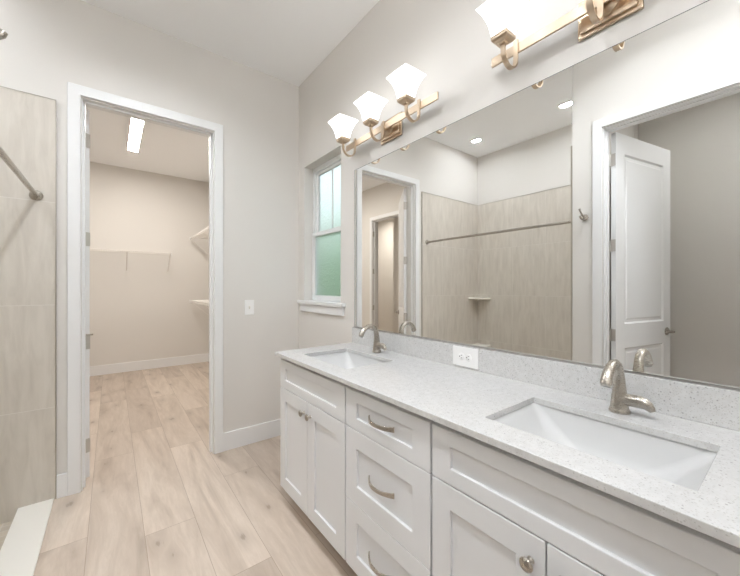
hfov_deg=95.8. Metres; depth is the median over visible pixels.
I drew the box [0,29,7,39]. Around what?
robe hook
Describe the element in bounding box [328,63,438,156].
vanity light
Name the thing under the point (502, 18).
vanity light
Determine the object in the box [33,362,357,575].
floor
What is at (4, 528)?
floor
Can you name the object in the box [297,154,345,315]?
window
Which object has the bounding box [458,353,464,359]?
receptacle
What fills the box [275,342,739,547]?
countertop
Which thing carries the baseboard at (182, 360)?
attached to the wall at (143, 312)
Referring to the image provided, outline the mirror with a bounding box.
[354,0,739,390]
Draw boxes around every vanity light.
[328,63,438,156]
[476,0,643,69]
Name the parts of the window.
sill, sash, frame, pane, sash, pane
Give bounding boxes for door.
[86,109,92,477]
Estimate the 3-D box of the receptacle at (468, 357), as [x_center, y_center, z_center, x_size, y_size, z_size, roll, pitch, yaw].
[0.450,0.324,1.530,0.003,0.034,0.034,0,0,-38]
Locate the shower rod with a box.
[0,146,42,200]
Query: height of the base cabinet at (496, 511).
0.872 m
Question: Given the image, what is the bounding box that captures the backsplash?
[352,327,739,430]
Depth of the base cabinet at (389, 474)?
1.20 m
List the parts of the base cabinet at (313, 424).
door, panel, knob, panel, panel, door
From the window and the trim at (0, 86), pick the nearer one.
the trim at (0, 86)
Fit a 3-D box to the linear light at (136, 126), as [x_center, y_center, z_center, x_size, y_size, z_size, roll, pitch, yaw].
[-2.701,-1.762,3.846,0.112,0.045,1.110,0,0,-38]
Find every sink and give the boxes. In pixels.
[310,351,383,368]
[494,403,716,490]
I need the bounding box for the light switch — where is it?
[245,300,253,314]
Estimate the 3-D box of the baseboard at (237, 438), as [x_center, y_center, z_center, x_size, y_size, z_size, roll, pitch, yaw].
[-0.885,1.200,2.778,0.643,0.140,0.016,0,0,-38]
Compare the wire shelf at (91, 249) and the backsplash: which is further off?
the wire shelf at (91, 249)
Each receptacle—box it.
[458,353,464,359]
[465,354,471,361]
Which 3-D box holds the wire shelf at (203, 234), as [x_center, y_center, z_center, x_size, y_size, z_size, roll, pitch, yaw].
[-2.027,-0.658,4.525,0.310,0.306,2.608,0,0,-38]
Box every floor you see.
[0,521,12,549]
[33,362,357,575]
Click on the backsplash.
(715, 406)
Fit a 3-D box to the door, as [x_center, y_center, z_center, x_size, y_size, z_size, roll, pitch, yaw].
[-2.211,0.044,2.292,0.791,2.428,0.156,0,0,14]
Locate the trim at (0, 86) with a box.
[0,86,55,498]
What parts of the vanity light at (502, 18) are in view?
lamp shade, arm, arm, stem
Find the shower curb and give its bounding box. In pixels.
[0,498,53,575]
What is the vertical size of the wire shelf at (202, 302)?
0.306 m
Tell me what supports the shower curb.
on the floor at (155, 500)
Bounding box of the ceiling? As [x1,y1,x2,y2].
[82,0,378,181]
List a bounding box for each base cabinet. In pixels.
[280,359,347,559]
[346,386,435,575]
[432,422,739,575]
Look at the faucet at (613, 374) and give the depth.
0.99 m
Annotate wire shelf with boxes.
[90,248,171,272]
[190,226,208,254]
[190,300,208,314]
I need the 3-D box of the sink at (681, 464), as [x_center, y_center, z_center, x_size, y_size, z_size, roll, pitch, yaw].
[0.584,0.469,0.885,0.322,0.142,0.476,0,0,-38]
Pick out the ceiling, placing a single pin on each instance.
(285, 40)
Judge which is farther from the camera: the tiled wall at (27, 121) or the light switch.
the light switch
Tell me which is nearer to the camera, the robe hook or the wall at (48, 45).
the robe hook
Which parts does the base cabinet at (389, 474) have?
panel, panel, panel, drawer, drawer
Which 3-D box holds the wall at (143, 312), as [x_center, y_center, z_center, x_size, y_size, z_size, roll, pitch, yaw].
[-3.772,-0.258,4.984,2.515,3.055,0.100,0,0,-38]
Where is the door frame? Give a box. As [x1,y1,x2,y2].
[67,82,222,495]
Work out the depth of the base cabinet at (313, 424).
1.63 m
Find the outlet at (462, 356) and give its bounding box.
[453,345,478,368]
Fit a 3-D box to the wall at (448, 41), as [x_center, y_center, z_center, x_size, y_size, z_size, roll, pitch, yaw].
[-0.846,-0.258,3.359,0.130,3.055,9.150,0,0,-38]
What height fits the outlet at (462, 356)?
0.089 m
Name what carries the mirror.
attached to the wall at (448, 41)
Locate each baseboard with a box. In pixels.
[56,472,66,498]
[90,353,207,375]
[223,419,279,451]
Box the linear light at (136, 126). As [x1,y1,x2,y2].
[127,118,143,151]
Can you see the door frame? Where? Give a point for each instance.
(74, 91)
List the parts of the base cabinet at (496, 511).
panel, door, knob, door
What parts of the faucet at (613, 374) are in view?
spout, lever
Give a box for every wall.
[0,0,298,490]
[0,87,54,523]
[90,162,208,365]
[299,0,707,348]
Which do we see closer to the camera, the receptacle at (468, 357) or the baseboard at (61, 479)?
the receptacle at (468, 357)
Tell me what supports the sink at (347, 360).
in the countertop
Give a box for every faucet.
[359,324,386,352]
[600,359,654,414]
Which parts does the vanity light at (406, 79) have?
lamp shade, arm, lamp shade, arm, stem, lamp shade, arm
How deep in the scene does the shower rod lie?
1.60 m
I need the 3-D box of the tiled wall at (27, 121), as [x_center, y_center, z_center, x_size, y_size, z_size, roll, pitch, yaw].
[-2.325,0.103,1.670,1.103,2.443,0.008,0,0,-38]
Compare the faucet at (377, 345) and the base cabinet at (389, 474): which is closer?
the base cabinet at (389, 474)

